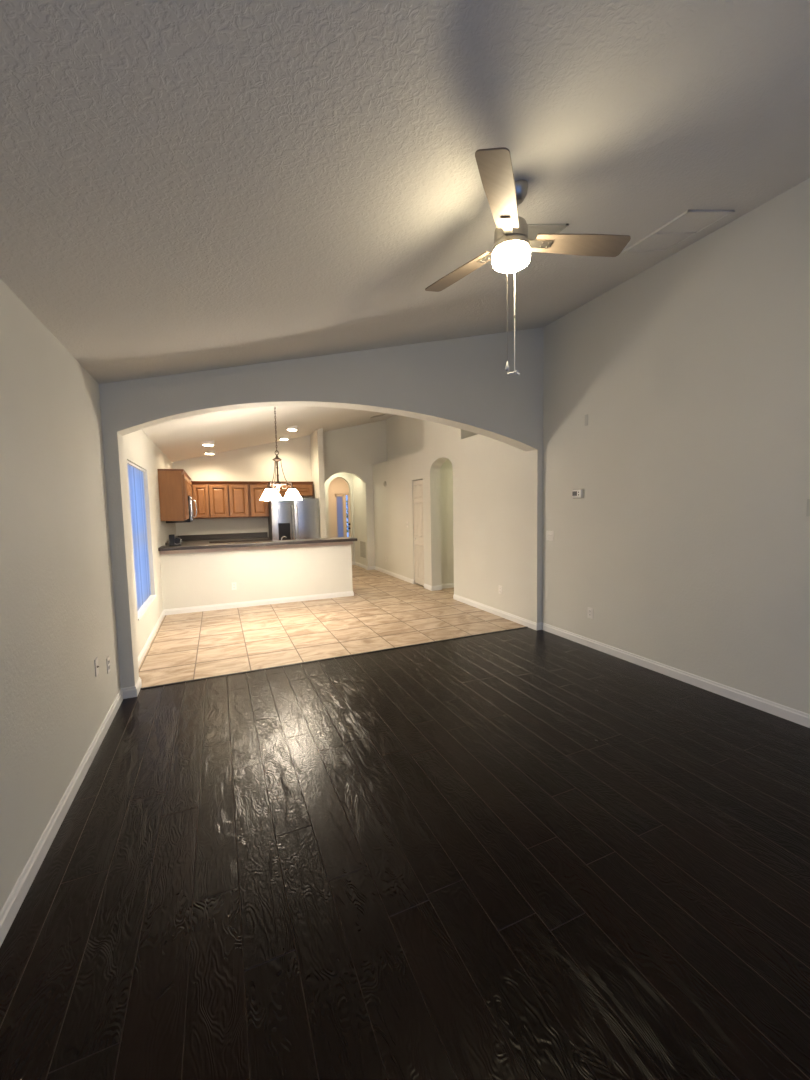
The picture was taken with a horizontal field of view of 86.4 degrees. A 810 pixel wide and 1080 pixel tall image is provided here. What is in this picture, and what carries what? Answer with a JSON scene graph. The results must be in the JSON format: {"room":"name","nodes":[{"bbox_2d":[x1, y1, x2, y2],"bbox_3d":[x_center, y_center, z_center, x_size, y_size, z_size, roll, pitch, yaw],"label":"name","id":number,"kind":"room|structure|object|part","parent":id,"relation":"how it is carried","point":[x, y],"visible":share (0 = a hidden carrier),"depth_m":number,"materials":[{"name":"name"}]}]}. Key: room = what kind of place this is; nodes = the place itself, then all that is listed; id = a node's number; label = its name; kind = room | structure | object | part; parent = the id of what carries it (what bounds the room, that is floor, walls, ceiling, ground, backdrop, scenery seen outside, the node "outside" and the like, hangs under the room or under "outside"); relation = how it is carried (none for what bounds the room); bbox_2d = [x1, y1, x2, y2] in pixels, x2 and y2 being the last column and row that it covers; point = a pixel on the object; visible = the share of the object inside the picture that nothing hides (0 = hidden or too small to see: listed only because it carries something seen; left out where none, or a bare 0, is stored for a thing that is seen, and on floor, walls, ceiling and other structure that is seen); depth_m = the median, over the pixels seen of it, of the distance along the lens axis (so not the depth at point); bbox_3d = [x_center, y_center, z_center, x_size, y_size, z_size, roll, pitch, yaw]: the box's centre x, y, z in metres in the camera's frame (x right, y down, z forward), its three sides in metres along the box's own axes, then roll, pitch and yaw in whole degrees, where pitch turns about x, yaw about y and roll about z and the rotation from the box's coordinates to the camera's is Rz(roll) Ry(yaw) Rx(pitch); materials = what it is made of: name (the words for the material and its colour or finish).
{"room":"empty living room","nodes":[
{"label":"empty living room","id":0,"kind":"room"},
{"bbox_2d":[0,279,175,911],"bbox_3d":[-2.480,0.067,3.542,0.160,2.677,11.950,-3,5,-23],"label":"wall","id":1,"kind":"structure","parent":0,"point":[58,615],"depth_m":2.19,"materials":[{"name":"paint"}]},
{"bbox_2d":[94,657,98,676],"bbox_3d":[-2.063,0.850,2.897,0.016,0.114,0.070,-3,5,-23],"label":"cable plate","id":2,"kind":"object","parent":1,"relation":"attached to","point":[96,659],"visible":1,"depth_m":2.88,"materials":[{"name":"white plastic"}]},
{"bbox_2d":[106,656,109,673],"bbox_3d":[-2.188,0.920,3.187,0.010,0.114,0.070,-3,5,-23],"label":"wall outlet","id":3,"kind":"object","parent":1,"relation":"attached to","point":[107,658],"visible":1,"depth_m":3.17,"materials":[{"name":"white plastic"}]},
{"bbox_2d":[127,461,150,609],"bbox_3d":[-3.061,-0.050,4.948,0.060,1.596,1.346,-3,5,-23],"label":"vertical blinds","id":4,"kind":"object","parent":1,"relation":"attached to","point":[135,473],"visible":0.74,"depth_m":5.00,"materials":[{"name":"white plastic"}]},
{"bbox_3d":[-3.076,-0.833,4.887,0.060,0.024,1.320,-3,5,-23],"label":"head rail","id":5,"kind":"part","parent":4,"relation":"part of","materials":[{"name":"white plastic"}]},
{"bbox_2d":[138,595,155,620],"bbox_3d":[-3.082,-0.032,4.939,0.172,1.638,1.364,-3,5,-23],"label":"window sill","id":6,"kind":"structure","parent":1,"relation":"in","point":[147,603],"depth_m":4.96,"materials":[{"name":"white paint"}]},
{"bbox_2d":[157,469,188,520],"bbox_3d":[-3.690,-0.708,6.902,0.353,0.791,0.659,-3,5,-23],"label":"upper cabinet","id":7,"kind":"object","parent":1,"relation":"attached to","point":[173,494],"visible":1,"depth_m":6.61,"materials":[{"name":"brown wood"}]},
{"bbox_3d":[-3.699,-1.074,6.872,0.349,0.056,0.659,-3,5,-23],"label":"crown","id":8,"kind":"part","parent":7,"relation":"part of","materials":[{"name":"brown wood"}]},
{"bbox_3d":[-3.479,-0.678,6.821,0.033,0.693,0.300,-3,5,-23],"label":"door","id":9,"kind":"part","parent":7,"relation":"part of","materials":[{"name":"brown wood"}]},
{"bbox_3d":[-3.606,-0.699,7.114,0.033,0.693,0.300,-3,5,-23],"label":"door","id":10,"kind":"part","parent":7,"relation":"part of","materials":[{"name":"brown wood"}]},
{"bbox_2d":[0,591,353,946],"bbox_3d":[-0.504,1.270,2.983,2.903,0.088,8.900,-3,5,-23],"label":"baseboard","id":11,"kind":"structure","parent":1,"relation":"attached to","point":[11,907],"depth_m":2.44,"materials":[{"name":"white paint"}]},
{"bbox_2d":[185,473,189,494],"bbox_3d":[-3.979,-0.957,7.541,0.353,0.381,0.767,-3,5,-23],"label":"upper cabinet","id":12,"kind":"object","parent":1,"relation":"attached to","point":[186,475],"visible":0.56,"depth_m":7.56,"materials":[{"name":"brown wood"}]},
{"bbox_2d":[166,496,196,522],"bbox_3d":[-3.919,-0.538,7.595,0.462,0.445,0.760,-3,5,-23],"label":"microwave","id":13,"kind":"object","parent":12,"relation":"attached to","point":[190,499],"visible":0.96,"depth_m":7.31,"materials":[{"name":"silver metal"}]},
{"bbox_3d":[-3.746,-0.553,7.583,0.028,0.410,0.598,-3,5,-23],"label":"door","id":14,"kind":"part","parent":13,"relation":"part of","materials":[{"name":"silver metal"}]},
{"bbox_2d":[188,477,191,496],"bbox_3d":[-4.282,-0.801,8.261,0.353,0.791,0.767,-3,5,-23],"label":"upper cabinet","id":15,"kind":"object","parent":1,"relation":"attached to","point":[189,478],"visible":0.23,"depth_m":8.33,"materials":[{"name":"brown wood"}]},
{"bbox_2d":[172,435,311,537],"bbox_3d":[-3.479,-0.770,9.481,2.994,3.270,0.120,-3,5,-23],"label":"wall","id":16,"kind":"structure","parent":0,"point":[254,463],"depth_m":9.40,"materials":[{"name":"paint"}]},
{"bbox_2d":[191,481,209,518],"bbox_3d":[-4.213,-0.822,8.902,0.316,0.761,0.349,-3,5,-23],"label":"upper cabinet","id":17,"kind":"object","parent":16,"relation":"attached to","point":[200,491],"visible":0.86,"depth_m":8.76,"materials":[{"name":"brown wood"}]},
{"bbox_3d":[-4.221,-1.173,8.876,0.316,0.056,0.345,-3,5,-23],"label":"crown","id":18,"kind":"part","parent":17,"relation":"part of","materials":[{"name":"brown wood"}]},
{"bbox_3d":[-4.139,-0.785,8.763,0.143,0.528,0.016,-3,5,-23],"label":"raised panel","id":19,"kind":"part","parent":17,"relation":"part of","materials":[{"name":"brown wood"}]},
{"bbox_2d":[208,481,229,517],"bbox_3d":[-3.897,-0.839,9.038,0.372,0.761,0.349,-3,5,-23],"label":"upper cabinet","id":20,"kind":"object","parent":16,"relation":"attached to","point":[218,490],"visible":1,"depth_m":8.89,"materials":[{"name":"brown wood"}]},
{"bbox_3d":[-3.904,-1.190,9.013,0.372,0.056,0.345,-3,5,-23],"label":"crown","id":21,"kind":"part","parent":20,"relation":"part of","materials":[{"name":"brown wood"}]},
{"bbox_3d":[-3.834,-0.802,8.895,0.209,0.523,0.016,-3,5,-23],"label":"raised panel","id":22,"kind":"part","parent":20,"relation":"part of","materials":[{"name":"brown wood"}]},
{"bbox_2d":[228,481,249,517],"bbox_3d":[-3.540,-0.858,9.192,0.404,0.761,0.349,-3,5,-23],"label":"upper cabinet","id":23,"kind":"object","parent":16,"relation":"attached to","point":[238,491],"visible":0.94,"depth_m":9.04,"materials":[{"name":"brown wood"}]},
{"bbox_3d":[-3.548,-1.209,9.167,0.404,0.056,0.345,-3,5,-23],"label":"crown","id":24,"kind":"part","parent":23,"relation":"part of","materials":[{"name":"brown wood"}]},
{"bbox_3d":[-3.482,-0.820,9.047,0.222,0.523,0.016,-3,5,-23],"label":"raised panel","id":25,"kind":"part","parent":23,"relation":"part of","materials":[{"name":"brown wood"}]},
{"bbox_2d":[249,481,268,516],"bbox_3d":[-3.173,-0.877,9.351,0.394,0.761,0.349,-3,5,-23],"label":"upper cabinet","id":26,"kind":"object","parent":16,"relation":"attached to","point":[258,508],"visible":0.96,"depth_m":9.19,"materials":[{"name":"brown wood"}]},
{"bbox_3d":[-3.181,-1.229,9.325,0.394,0.056,0.345,-3,5,-23],"label":"crown","id":27,"kind":"part","parent":26,"relation":"part of","materials":[{"name":"brown wood"}]},
{"bbox_3d":[-3.105,-0.840,9.209,0.208,0.523,0.016,-3,5,-23],"label":"raised panel","id":28,"kind":"part","parent":26,"relation":"part of","materials":[{"name":"brown wood"}]},
{"bbox_2d":[268,481,312,496],"bbox_3d":[-2.554,-1.127,9.603,0.959,0.326,0.349,-3,5,-23],"label":"upper cabinet","id":29,"kind":"object","parent":16,"relation":"attached to","point":[305,489],"visible":0.45,"depth_m":9.53,"materials":[{"name":"brown wood"}]},
{"bbox_3d":[-2.704,-1.079,9.368,0.435,0.228,0.033,-3,5,-23],"label":"door","id":30,"kind":"part","parent":29,"relation":"part of","materials":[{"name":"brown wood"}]},
{"bbox_3d":[-2.558,-1.262,9.595,0.959,0.056,0.345,-3,5,-23],"label":"crown","id":31,"kind":"part","parent":29,"relation":"part of","materials":[{"name":"brown wood"}]},
{"bbox_3d":[-2.275,-1.102,9.554,0.420,0.228,0.033,-3,5,-23],"label":"door","id":32,"kind":"part","parent":29,"relation":"part of","materials":[{"name":"brown wood"}]},
{"bbox_3d":[-2.275,-1.102,9.553,0.280,0.088,0.016,-3,5,-23],"label":"raised panel","id":33,"kind":"part","parent":29,"relation":"part of","materials":[{"name":"brown wood"}]},
{"bbox_2d":[160,541,352,609],"bbox_3d":[-2.256,0.556,6.958,2.909,0.966,0.158,-3,5,-23],"label":"wall","id":34,"kind":"structure","parent":0,"point":[194,577],"depth_m":6.83,"materials":[{"name":"paint"}]},
{"bbox_2d":[231,582,236,589],"bbox_3d":[-2.662,0.718,6.721,0.070,0.114,0.010,-3,5,-23],"label":"wall outlet","id":35,"kind":"object","parent":34,"relation":"attached to","point":[234,587],"visible":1,"depth_m":6.72,"materials":[{"name":"white plastic"}]},
{"bbox_2d":[158,537,356,550],"bbox_3d":[-2.239,0.052,6.908,2.947,0.047,0.420,-3,5,-23],"label":"bar","id":36,"kind":"object","parent":34,"relation":"on","point":[338,539],"visible":1,"depth_m":6.72,"materials":[{"name":"brown stone"}]},
{"bbox_2d":[169,534,181,545],"bbox_3d":[-3.446,0.000,6.480,0.164,0.170,0.115,-3,5,-23],"label":"countertop appliance","id":37,"kind":"object","parent":36,"relation":"on","point":[173,541],"visible":0.99,"depth_m":6.43,"materials":[{"name":"black plastic"}]},
{"bbox_2d":[310,428,326,537],"bbox_3d":[-1.935,-0.811,9.666,0.121,3.263,0.807,-3,5,-23],"label":"wall","id":38,"kind":"structure","parent":0,"point":[316,438],"depth_m":9.31,"materials":[{"name":"paint"}]},
{"bbox_2d":[99,327,542,687],"bbox_3d":[-0.405,-0.596,4.378,4.412,3.628,0.212,-3,5,-23],"label":"wall","id":39,"kind":"structure","parent":0,"point":[464,383],"depth_m":4.24,"materials":[{"name":"paint"}]},
{"bbox_2d":[138,565,525,687],"bbox_3d":[-1.255,0.833,10.145,7.544,0.123,10.940,-3,5,-23],"label":"tile","id":40,"kind":"structure","parent":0,"point":[385,611],"depth_m":5.46,"materials":[{"name":"beige tile"}]},
{"bbox_2d":[268,498,319,540],"bbox_3d":[-2.428,-0.027,9.467,0.984,1.741,0.807,-3,5,-23],"label":"refrigerator","id":41,"kind":"object","parent":40,"relation":"on","point":[292,519],"visible":0.44,"depth_m":9.12,"materials":[{"name":"grey metal"}]},
{"bbox_3d":[-2.545,-0.020,9.080,0.463,1.680,0.083,-3,5,-23],"label":"freezer door","id":42,"kind":"part","parent":41,"relation":"part of","materials":[{"name":"silver metal"}]},
{"bbox_3d":[-2.349,-0.175,9.088,0.026,1.120,0.071,-3,5,-23],"label":"handle","id":43,"kind":"part","parent":41,"relation":"part of","materials":[{"name":"silver metal"}]},
{"bbox_3d":[-2.267,-0.179,9.124,0.026,1.120,0.071,-3,5,-23],"label":"handle","id":44,"kind":"part","parent":41,"relation":"part of","materials":[{"name":"silver metal"}]},
{"bbox_3d":[-2.090,-0.044,9.277,0.513,1.680,0.083,-3,5,-23],"label":"fridge door","id":45,"kind":"part","parent":41,"relation":"part of","materials":[{"name":"silver metal"}]},
{"bbox_2d":[346,499,348,532],"bbox_3d":[-1.904,-0.860,14.829,1.141,2.556,1.238,-5,6,-40],"label":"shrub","id":46,"kind":"object","parent":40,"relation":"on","point":[347,499],"visible":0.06,"depth_m":14.75,"materials":[{"name":"green plant"}]},
{"bbox_3d":[-3.885,0.566,7.844,0.605,0.866,1.500,-3,5,-23],"label":"base cabinet","id":47,"kind":"object","parent":40,"relation":"on","visible":0},
{"bbox_2d":[165,532,270,545],"bbox_3d":[-3.473,0.009,8.315,1.802,0.153,2.113,-3,5,-23],"label":"countertop","id":48,"kind":"structure","parent":47,"relation":"on","point":[257,536],"depth_m":9.08,"materials":[{"name":"black stone"}]},
{"bbox_2d":[328,477,348,537],"bbox_3d":[-1.714,-0.777,13.463,2.800,2.600,0.100,-3,5,-23],"label":"wall","id":49,"kind":"structure","parent":0,"point":[338,485],"depth_m":13.20,"materials":[{"name":"paint"}]},
{"bbox_2d":[335,494,344,537],"bbox_3d":[-2.012,-0.442,13.351,0.270,1.960,0.050,-3,5,-23],"label":"window","id":50,"kind":"structure","parent":49,"relation":"in","point":[339,499],"depth_m":13.32,"materials":[{"name":"glass"}]},
{"bbox_3d":[-2.004,-0.512,13.347,0.210,1.700,0.006,-3,5,-23],"label":"pane","id":51,"kind":"part","parent":50,"relation":"part of","materials":[{"name":"glass"}]},
{"bbox_2d":[345,494,350,536],"bbox_3d":[-1.716,-0.454,13.432,0.260,1.960,0.116,-3,5,-23],"label":"door","id":52,"kind":"structure","parent":49,"relation":"in","point":[345,494],"depth_m":13.40,"materials":[{"name":"paint"}]},
{"bbox_2d":[325,472,354,561],"bbox_3d":[-1.138,-0.687,11.638,3.200,2.720,0.130,-3,5,-23],"label":"wall","id":53,"kind":"structure","parent":0,"point":[348,477],"depth_m":11.36,"materials":[{"name":"paint"}]},
{"bbox_2d":[323,420,386,565],"bbox_3d":[-1.258,-1.087,10.351,1.800,3.720,0.140,-3,5,-23],"label":"wall","id":54,"kind":"structure","parent":0,"point":[354,450],"depth_m":10.32,"materials":[{"name":"paint"}]},
{"bbox_2d":[353,475,365,564],"bbox_3d":[-1.123,-0.652,11.051,0.100,2.700,1.000,-3,5,-23],"label":"wall","id":55,"kind":"structure","parent":0,"point":[358,485],"depth_m":11.08,"materials":[{"name":"paint"}]},
{"bbox_2d":[360,541,365,557],"bbox_3d":[-1.034,0.242,10.813,0.012,0.400,0.540,-3,5,-23],"label":"air vent","id":56,"kind":"object","parent":55,"relation":"in","point":[361,542],"visible":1,"depth_m":10.88,"materials":[{"name":"metal"}]},
{"bbox_2d":[0,627,809,1079],"bbox_3d":[0.776,1.375,1.886,4.412,0.002,5.860,-3,5,-23],"label":"floor","id":57,"kind":"structure","parent":0,"point":[527,853],"depth_m":1.75,"materials":[{"name":"brown wood"}]},
{"bbox_2d":[140,627,526,688],"bbox_3d":[-0.382,1.188,4.565,4.180,0.009,0.020,-3,5,-23],"label":"trim","id":58,"kind":"structure","parent":57,"relation":"on","point":[520,627],"depth_m":4.34,"materials":[{"name":"black wood"}]},
{"bbox_2d":[0,0,809,461],"bbox_3d":[-0.315,-1.963,4.345,4.944,1.333,11.950,-3,5,-23],"label":"ceiling","id":59,"kind":"structure","parent":0,"point":[186,186],"depth_m":1.69,"materials":[{"name":"white paint"}]},
{"bbox_2d":[202,441,213,445],"bbox_3d":[-3.368,-1.661,7.381,0.200,0.086,0.200,-3,5,-23],"label":"recessed light","id":60,"kind":"object","parent":59,"relation":"in","point":[207,443],"visible":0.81,"depth_m":7.31,"materials":[{"name":"white plastic"}]},
{"bbox_2d":[204,450,214,454],"bbox_3d":[-3.863,-1.741,8.525,0.200,0.086,0.200,-3,5,-23],"label":"recessed light","id":61,"kind":"object","parent":59,"relation":"in","point":[210,452],"visible":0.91,"depth_m":8.46,"materials":[{"name":"white"}]},
{"bbox_2d":[260,407,301,500],"bbox_3d":[-1.606,-1.131,5.475,0.530,1.244,0.533,-3,5,-23],"label":"chandelier","id":62,"kind":"object","parent":59,"relation":"hanging from","point":[270,494],"visible":0.98,"depth_m":5.43,"materials":[{"name":"white glass"}]},
{"bbox_3d":[-1.669,-0.565,5.329,0.244,0.140,0.244,-3,5,-23],"label":"lamp shade","id":63,"kind":"part","parent":62,"relation":"part of","materials":[{"name":"white glass"}]},
{"bbox_3d":[-1.718,-0.587,5.622,0.244,0.140,0.244,-3,5,-23],"label":"lamp shade","id":64,"kind":"part","parent":62,"relation":"part of","materials":[{"name":"white glass"}]},
{"bbox_3d":[-1.625,-1.403,5.426,0.017,0.613,0.017,1,5,22],"label":"chain","id":65,"kind":"part","parent":62,"relation":"part of","materials":[{"name":"brown metal"}]},
{"bbox_3d":[-1.614,-0.846,5.469,0.116,0.462,0.116,-3,5,-23],"label":"stem","id":66,"kind":"part","parent":62,"relation":"part of","materials":[{"name":"brown metal"}]},
{"bbox_3d":[-1.439,-0.584,5.517,0.244,0.140,0.244,-3,5,-23],"label":"lamp shade","id":67,"kind":"part","parent":62,"relation":"part of","materials":[{"name":"white glass"}]},
{"bbox_2d":[279,436,288,439],"bbox_3d":[-2.542,-2.157,9.072,0.200,0.086,0.200,-3,5,-23],"label":"recessed light","id":68,"kind":"object","parent":59,"relation":"in","point":[282,437],"visible":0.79,"depth_m":9.01,"materials":[{"name":"white"}]},
{"bbox_2d":[287,426,297,430],"bbox_3d":[-2.089,-2.077,7.986,0.200,0.086,0.200,-3,5,-23],"label":"recessed light","id":69,"kind":"object","parent":59,"relation":"in","point":[292,428],"visible":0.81,"depth_m":7.94,"materials":[{"name":"white"}]},
{"bbox_2d":[425,147,630,375],"bbox_3d":[0.552,-1.272,2.187,1.014,0.888,1.034,-3,5,-23],"label":"ceiling fan","id":70,"kind":"object","parent":59,"relation":"hanging from","point":[510,253],"visible":1,"depth_m":2.04,"materials":[{"name":"beige wood"}]},
{"bbox_3d":[0.301,-1.463,2.369,0.126,0.033,0.470,-5,6,-37],"label":"blade","id":71,"kind":"part","parent":70,"relation":"part of","materials":[{"name":"grey wood"}]},
{"bbox_3d":[0.391,-1.418,1.765,0.127,0.033,0.470,1,5,21],"label":"blade","id":72,"kind":"part","parent":70,"relation":"part of","materials":[{"name":"grey wood"}]},
{"bbox_3d":[0.515,-1.364,2.098,0.183,0.071,0.183,-3,5,-23],"label":"lamp shade","id":73,"kind":"part","parent":70,"relation":"part of","materials":[{"name":"white glass"}]},
{"bbox_3d":[0.549,-0.830,2.146,0.064,0.015,0.063,-3,5,-23],"label":"pull knob","id":74,"kind":"part","parent":70,"relation":"part of","materials":[{"name":"white plastic"}]},
{"bbox_3d":[0.541,-1.086,2.128,0.005,0.505,0.005,3,6,44],"label":"pull chain","id":75,"kind":"part","parent":70,"relation":"part of","materials":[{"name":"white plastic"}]},
{"bbox_3d":[0.862,-1.456,2.128,0.470,0.033,0.126,-2,4,-6],"label":"blade","id":76,"kind":"part","parent":70,"relation":"part of","materials":[{"name":"grey wood"}]},
{"bbox_2d":[527,224,568,239],"bbox_3d":[0.788,-1.848,2.621,0.322,0.086,0.220,-3,5,-23],"label":"ceiling vent","id":77,"kind":"object","parent":59,"relation":"in","point":[533,229],"visible":0.3,"depth_m":2.57,"materials":[{"name":"metal"}]},
{"bbox_3d":[0.788,-1.848,2.621,0.330,0.010,0.220,-17,10,-22],"label":"frame","id":78,"kind":"part","parent":77,"relation":"part of","materials":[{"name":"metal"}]},
{"bbox_2d":[622,210,734,253],"bbox_3d":[1.952,-2.215,3.114,0.488,0.128,0.500,-3,5,-23],"label":"access panel","id":79,"kind":"object","parent":59,"relation":"attached to","point":[689,223],"visible":1,"depth_m":3.08,"materials":[{"name":"white paint"}]},
{"bbox_2d":[386,415,423,460],"bbox_3d":[0.627,-2.209,7.980,0.312,1.239,5.760,-3,5,-23],"label":"wall","id":80,"kind":"structure","parent":0,"point":[405,435],"depth_m":9.59,"materials":[{"name":"paint"}]},
{"bbox_2d":[440,459,453,583],"bbox_3d":[1.787,-0.402,8.434,2.602,2.490,0.100,-3,5,-23],"label":"wall","id":81,"kind":"structure","parent":0,"point":[446,471],"depth_m":7.94,"materials":[{"name":"paint"}]},
{"bbox_2d":[442,583,453,588],"bbox_3d":[1.787,0.801,8.455,2.502,0.088,0.014,-3,5,-23],"label":"baseboard","id":82,"kind":"structure","parent":81,"relation":"attached to","point":[449,585],"depth_m":8.03,"materials":[{"name":"white paint"}]},
{"bbox_2d":[372,420,525,618],"bbox_3d":[0.537,-0.939,7.979,0.402,3.720,5.670,-3,5,-23],"label":"wall","id":83,"kind":"structure","parent":0,"point":[489,474],"depth_m":6.64,"materials":[{"name":"paint"}]},
{"bbox_2d":[352,562,413,583],"bbox_3d":[-0.641,0.723,10.091,0.247,0.088,3.535,-3,5,-23],"label":"baseboard","id":84,"kind":"structure","parent":83,"relation":"attached to","point":[401,577],"depth_m":9.93,"materials":[{"name":"white paint"}]},
{"bbox_2d":[413,480,423,585],"bbox_3d":[0.259,-0.134,8.232,0.074,1.988,0.461,-3,5,-23],"label":"door","id":85,"kind":"structure","parent":83,"relation":"in","point":[417,485],"depth_m":8.23,"materials":[{"name":"paint"}]},
{"bbox_2d":[424,583,441,590],"bbox_3d":[0.514,0.863,7.981,0.214,0.088,0.314,-3,5,-23],"label":"baseboard","id":86,"kind":"structure","parent":83,"relation":"attached to","point":[438,587],"depth_m":7.86,"materials":[{"name":"white paint"}]},
{"bbox_2d":[542,178,809,713],"bbox_3d":[2.874,-0.508,2.506,0.150,3.773,5.858,-3,5,-23],"label":"wall","id":87,"kind":"structure","parent":0,"point":[687,541],"depth_m":3.50,"materials":[{"name":"paint"}]},
{"bbox_2d":[546,531,553,540],"bbox_3d":[1.699,-0.050,5.070,0.018,0.114,0.115,-3,5,-23],"label":"light switch","id":88,"kind":"object","parent":87,"relation":"attached to","point":[549,534],"visible":1,"depth_m":5.07,"materials":[{"name":"white plastic"}]},
{"bbox_2d":[572,489,583,498],"bbox_3d":[1.854,-0.498,4.637,0.033,0.104,0.156,-3,5,-23],"label":"thermostat","id":89,"kind":"object","parent":87,"relation":"attached to","point":[576,493],"visible":1,"depth_m":4.62,"materials":[{"name":"plastic"}]},
{"bbox_2d":[585,414,587,425],"bbox_3d":[1.889,-1.248,4.497,0.006,0.114,0.040,-3,5,-23],"label":"blank plate","id":90,"kind":"object","parent":87,"relation":"attached to","point":[586,416],"visible":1,"depth_m":4.49,"materials":[{"name":"white plastic"}]},
{"bbox_2d":[587,607,592,618],"bbox_3d":[1.962,0.774,4.574,0.010,0.114,0.070,-3,5,-23],"label":"wall outlet","id":91,"kind":"object","parent":87,"relation":"attached to","point":[590,610],"visible":1,"depth_m":4.57,"materials":[{"name":"white plastic"}]},
{"bbox_2d":[453,594,809,727],"bbox_3d":[2.370,1.168,3.572,0.094,0.088,7.700,-3,5,-23],"label":"baseboard","id":92,"kind":"structure","parent":87,"relation":"attached to","point":[796,716],"depth_m":3.79,"materials":[{"name":"white paint"}]},
{"bbox_2d":[806,499,809,515],"bbox_3d":[2.669,-0.211,2.821,0.006,0.114,0.070,-3,5,-23],"label":"blank plate","id":93,"kind":"object","parent":87,"relation":"attached to","point":[808,500],"visible":1,"depth_m":2.84,"materials":[{"name":"white plastic"}]}
]}

